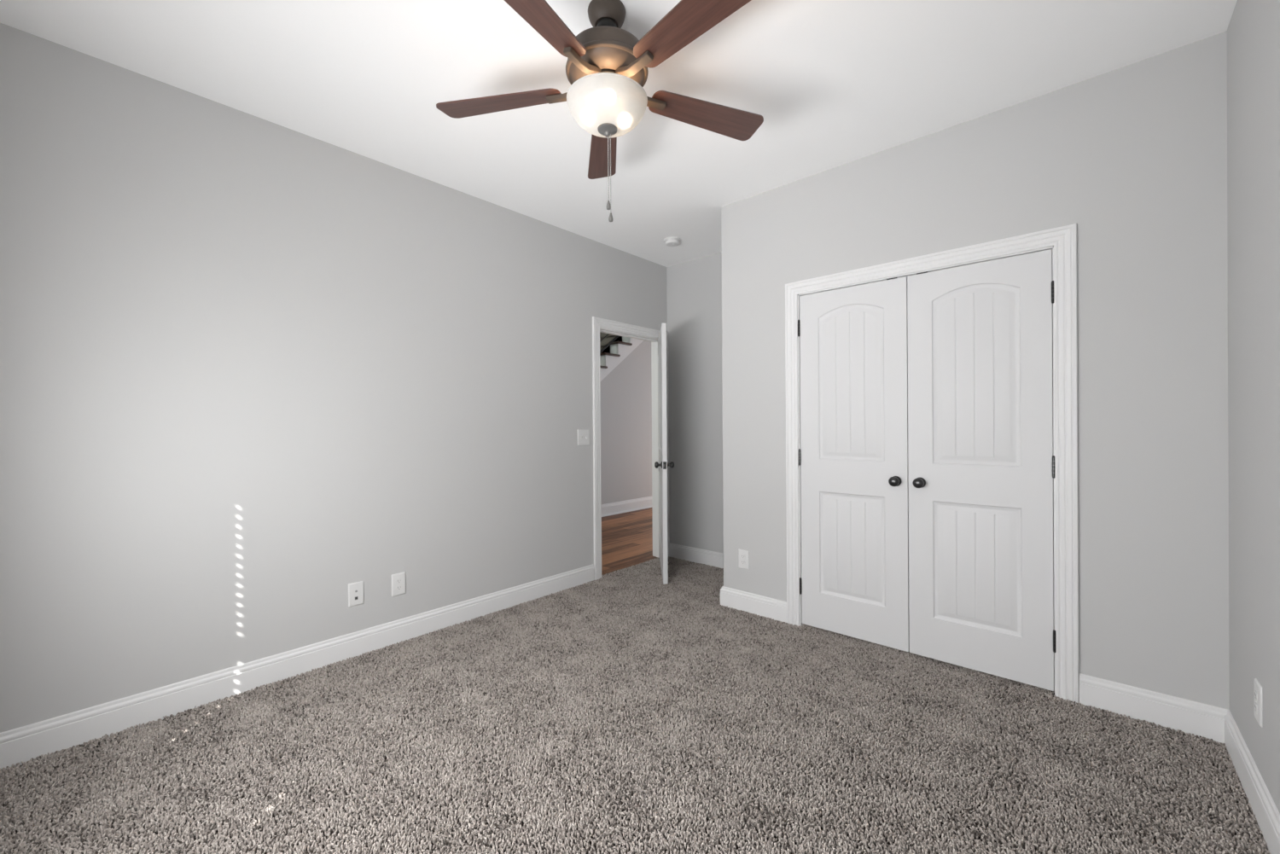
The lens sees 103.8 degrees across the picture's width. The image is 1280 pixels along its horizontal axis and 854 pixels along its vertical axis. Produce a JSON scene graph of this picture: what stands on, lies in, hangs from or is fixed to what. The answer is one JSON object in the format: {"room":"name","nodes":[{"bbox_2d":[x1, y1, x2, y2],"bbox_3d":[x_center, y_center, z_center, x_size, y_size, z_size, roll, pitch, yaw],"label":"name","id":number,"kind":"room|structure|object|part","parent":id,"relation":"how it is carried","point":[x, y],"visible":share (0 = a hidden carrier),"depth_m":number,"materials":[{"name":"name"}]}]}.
{"room":"empty bedroom","nodes":[
{"label":"empty bedroom","id":0,"kind":"room"},
{"bbox_2d":[0,23,667,733],"bbox_3d":[-1.157,-0.084,3.276,0.120,2.843,4.357,0,0,42],"label":"wall","id":1,"kind":"structure","parent":0,"point":[253,370],"depth_m":2.38,"materials":[{"name":"grey paint"}]},
{"bbox_2d":[0,564,593,769],"bbox_3d":[-1.424,1.189,2.871,0.015,0.143,3.143,0,0,42],"label":"baseboard","id":2,"kind":"structure","parent":1,"relation":"attached to","point":[24,743],"depth_m":2.36,"materials":[{"name":"white wood"}]},
{"bbox_2d":[348,581,363,607],"bbox_3d":[-1.550,0.912,2.738,0.007,0.127,0.079,0,0,42],"label":"wall jack","id":3,"kind":"object","parent":1,"relation":"attached to","point":[355,590],"visible":1,"depth_m":2.73,"materials":[{"name":"white plastic"}]},
{"bbox_2d":[391,571,405,596],"bbox_3d":[-1.398,0.912,2.907,0.008,0.127,0.079,0,0,42],"label":"wall outlet","id":4,"kind":"object","parent":1,"relation":"attached to","point":[398,579],"visible":1,"depth_m":2.90,"materials":[{"name":"white plastic"}]},
{"bbox_2d":[395,585,401,590],"bbox_3d":[-1.396,0.931,2.905,0.003,0.027,0.034,0,0,42],"label":"receptacle","id":5,"kind":"object","parent":4,"relation":"attached to","point":[398,587],"depth_m":2.90,"materials":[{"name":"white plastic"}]},
{"bbox_2d":[395,578,401,583],"bbox_3d":[-1.396,0.892,2.905,0.003,0.027,0.034,0,0,42],"label":"receptacle","id":6,"kind":"object","parent":4,"relation":"attached to","point":[398,580],"depth_m":2.90,"materials":[{"name":"white plastic"}]},
{"bbox_2d":[577,429,589,445],"bbox_3d":[-0.442,0.082,3.969,0.017,0.127,0.124,0,0,42],"label":"light switch","id":7,"kind":"object","parent":1,"relation":"attached to","point":[583,434],"visible":1,"depth_m":3.97,"materials":[{"name":"white plastic"}]},
{"bbox_2d":[592,316,669,580],"bbox_3d":[-0.103,0.172,4.448,0.159,2.134,0.962,0,0,42],"label":"door frame","id":8,"kind":"structure","parent":1,"relation":"attached to","point":[599,325],"depth_m":4.28,"materials":[{"name":"white wood"}]},
{"bbox_2d":[654,323,674,583],"bbox_3d":[0.191,0.205,4.297,0.155,2.030,0.821,0,0,0],"label":"door","id":9,"kind":"structure","parent":1,"relation":"in","point":[662,464],"depth_m":3.90,"materials":[{"name":"white wood"}]},
{"bbox_3d":[0.145,0.300,3.961,0.060,0.055,0.055,0,0,0],"label":"knob","id":10,"kind":"part","parent":9,"relation":"part of","materials":[{"name":"black metal"}]},
{"bbox_3d":[0.192,0.299,3.899,0.025,0.057,0.002,0,0,0],"label":"latch plate","id":11,"kind":"part","parent":9,"relation":"part of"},
{"bbox_3d":[0.240,0.299,3.961,0.060,0.055,0.055,0,0,0],"label":"knob","id":12,"kind":"part","parent":9,"relation":"part of","materials":[{"name":"black metal"}]},
{"bbox_2d":[0,0,1237,267],"bbox_3d":[0.136,-1.562,2.101,3.626,0.100,4.357,0,0,42],"label":"ceiling","id":13,"kind":"structure","parent":0,"point":[833,84],"depth_m":2.13,"materials":[{"name":"white paint"}]},
{"bbox_2d":[436,0,763,221],"bbox_3d":[-0.104,-1.127,1.785,1.258,0.766,1.279,0,0,42],"label":"ceiling fan","id":14,"kind":"object","parent":13,"relation":"hanging from","point":[607,66],"visible":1,"depth_m":1.74,"materials":[{"name":"brown wood"}]},
{"bbox_3d":[-0.529,-1.231,1.905,0.486,0.006,0.138,0,12,12],"label":"blade","id":15,"kind":"part","parent":14,"relation":"part of","materials":[{"name":"brown wood"}]},
{"bbox_3d":[-0.328,-1.231,1.455,0.138,0.006,0.486,13,7,29],"label":"blade","id":16,"kind":"part","parent":14,"relation":"part of","materials":[{"name":"brown wood"}]},
{"bbox_3d":[-0.164,-1.234,2.235,0.138,0.006,0.486,-12,1,-6],"label":"blade","id":17,"kind":"part","parent":14,"relation":"part of","materials":[{"name":"brown wood"}]},
{"bbox_3d":[-0.118,-1.132,1.819,0.293,0.105,0.293,0,0,42],"label":"lamp shade","id":18,"kind":"part","parent":14,"relation":"part of","materials":[{"name":"white glass"}]},
{"bbox_3d":[-0.115,-0.943,1.819,0.004,0.248,0.004,0,0,42],"label":"pull chain","id":19,"kind":"part","parent":14,"relation":"part of","materials":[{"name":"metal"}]},
{"bbox_3d":[-0.107,-0.929,1.819,0.004,0.308,0.004,0,0,42],"label":"pull chain","id":20,"kind":"part","parent":14,"relation":"part of","materials":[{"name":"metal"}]},
{"bbox_3d":[0.162,-1.235,1.508,0.138,0.006,0.486,15,-11,-41],"label":"blade","id":21,"kind":"part","parent":14,"relation":"part of","materials":[{"name":"brown wood"}]},
{"bbox_3d":[0.263,-1.237,1.990,0.486,0.006,0.138,0,-12,-24],"label":"blade","id":22,"kind":"part","parent":14,"relation":"part of","materials":[{"name":"brown wood"}]},
{"bbox_2d":[663,236,680,246],"bbox_3d":[0.263,-1.493,4.062,0.134,0.048,0.134,0,0,42],"label":"smoke detector","id":23,"kind":"object","parent":13,"relation":"attached to","point":[672,241],"visible":1,"depth_m":4.02,"materials":[{"name":"white plastic"}]},
{"bbox_2d":[600,340,651,504],"bbox_3d":[-0.433,-0.698,7.077,0.100,4.043,5.242,0,0,42],"label":"wall","id":24,"kind":"structure","parent":0,"point":[626,391],"depth_m":7.29,"materials":[{"name":"grey paint"}]},
{"bbox_2d":[599,332,643,381],"bbox_3d":[-0.863,-0.772,7.269,1.085,2.032,2.552,0,0,42],"label":"staircase","id":25,"kind":"structure","parent":24,"relation":"attached to","point":[622,346],"depth_m":7.18,"materials":[{"name":"white wood"}]},
{"bbox_2d":[599,333,618,353],"bbox_3d":[-0.445,-1.580,7.040,0.048,2.235,1.782,0,0,42],"label":"stair railing","id":26,"kind":"object","parent":25,"relation":"on","point":[617,336],"visible":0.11,"depth_m":7.01,"materials":[{"name":"brown wood"}]},
{"bbox_2d":[601,496,651,517],"bbox_3d":[-0.659,1.156,6.719,0.030,0.180,6.100,0,0,42],"label":"baseboard","id":27,"kind":"structure","parent":24,"relation":"attached to","point":[612,509],"depth_m":7.22,"materials":[{"name":"white wood"}]},
{"bbox_2d":[0,507,1258,853],"bbox_3d":[0.699,1.285,4.193,5.466,0.114,8.045,0,0,42],"label":"floor","id":28,"kind":"structure","parent":0,"point":[707,788],"depth_m":1.83,"materials":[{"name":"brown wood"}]},
{"bbox_2d":[0,556,1271,853],"bbox_3d":[0.137,1.238,2.119,3.424,0.019,4.118,0,0,42],"label":"carpet","id":29,"kind":"structure","parent":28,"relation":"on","point":[689,579],"depth_m":1.88,"materials":[{"name":"grey carpet"}]},
{"bbox_2d":[666,252,723,552],"bbox_3d":[1.562,-0.104,3.680,3.386,2.843,0.120,0,0,42],"label":"wall","id":30,"kind":"structure","parent":0,"point":[694,288],"depth_m":4.55,"materials":[{"name":"grey paint"}]},
{"bbox_2d":[669,543,723,568],"bbox_3d":[0.674,1.170,4.399,1.094,0.143,0.015,0,0,42],"label":"baseboard","id":31,"kind":"structure","parent":30,"relation":"attached to","point":[694,555],"depth_m":4.53,"materials":[{"name":"white wood"}]},
{"bbox_2d":[721,30,1229,709],"bbox_3d":[1.673,-0.103,2.985,2.292,2.843,0.765,0,0,42],"label":"wall","id":32,"kind":"structure","parent":0,"point":[1134,155],"depth_m":2.16,"materials":[{"name":"grey paint"}]},
{"bbox_2d":[738,548,748,570],"bbox_3d":[0.691,0.886,3.357,0.079,0.127,0.008,0,0,42],"label":"wall outlet","id":33,"kind":"object","parent":32,"relation":"attached to","point":[742,555],"visible":1,"depth_m":3.35,"materials":[{"name":"white plastic"}]},
{"bbox_2d":[720,586,786,623],"bbox_3d":[0.741,1.173,3.309,0.493,0.143,0.015,0,0,42],"label":"baseboard","id":34,"kind":"structure","parent":32,"relation":"attached to","point":[776,609],"depth_m":3.29,"materials":[{"name":"white wood"}]},
{"bbox_2d":[797,276,909,651],"bbox_3d":[1.202,0.200,2.887,0.609,2.024,0.095,0,0,42],"label":"door","id":35,"kind":"structure","parent":32,"relation":"in","point":[853,450],"depth_m":2.87,"materials":[{"name":"white wood"}]},
{"bbox_3d":[1.375,0.294,2.709,0.055,0.055,0.060,0,0,42],"label":"knob","id":36,"kind":"part","parent":35,"relation":"part of","materials":[{"name":"black metal"}]},
{"bbox_2d":[785,223,1079,703],"bbox_3d":[1.461,0.167,2.717,1.376,2.130,0.118,0,0,42],"label":"door frame","id":37,"kind":"structure","parent":32,"relation":"attached to","point":[1062,241],"depth_m":2.27,"materials":[{"name":"white wood"}]},
{"bbox_2d":[907,249,1056,691],"bbox_3d":[1.658,0.198,2.478,0.609,2.024,0.095,0,0,42],"label":"door","id":38,"kind":"structure","parent":32,"relation":"in","point":[981,468],"depth_m":2.46,"materials":[{"name":"white wood"}]},
{"bbox_3d":[1.463,0.293,2.630,0.055,0.055,0.060,0,0,42],"label":"knob","id":39,"kind":"part","parent":38,"relation":"part of","materials":[{"name":"black metal"}]},
{"bbox_2d":[1078,673,1227,744],"bbox_3d":[2.111,1.166,2.079,0.438,0.143,0.015,0,0,42],"label":"baseboard","id":40,"kind":"structure","parent":32,"relation":"attached to","point":[1187,716],"depth_m":2.06,"materials":[{"name":"white wood"}]},
{"bbox_2d":[1226,0,1279,813],"bbox_3d":[1.450,-0.097,0.933,0.120,2.843,4.357,0,0,42],"label":"wall","id":41,"kind":"structure","parent":0,"point":[1253,32],"depth_m":1.62,"materials":[{"name":"grey paint"}]},
{"bbox_2d":[1224,709,1279,853],"bbox_3d":[1.153,1.176,0.696,0.015,0.143,3.352,0,0,42],"label":"baseboard","id":42,"kind":"structure","parent":41,"relation":"attached to","point":[1267,816],"depth_m":1.60,"materials":[{"name":"white wood"}]},
{"bbox_2d":[1254,678,1262,727],"bbox_3d":[1.964,0.875,1.596,0.008,0.127,0.079,0,0,42],"label":"wall outlet","id":43,"kind":"object","parent":41,"relation":"attached to","point":[1258,688],"visible":1,"depth_m":1.58,"materials":[{"name":"white plastic"}]},
{"bbox_2d":[1254,702,1257,713],"bbox_3d":[1.962,0.895,1.597,0.003,0.027,0.034,0,0,42],"label":"receptacle","id":44,"kind":"object","parent":43,"relation":"attached to","point":[1255,703],"depth_m":1.59,"materials":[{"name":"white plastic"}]},
{"bbox_2d":[1254,690,1257,701],"bbox_3d":[1.962,0.856,1.597,0.003,0.027,0.034,0,0,42],"label":"receptacle","id":45,"kind":"object","parent":43,"relation":"attached to","point":[1255,691],"depth_m":1.59,"materials":[{"name":"white plastic"}]}
]}

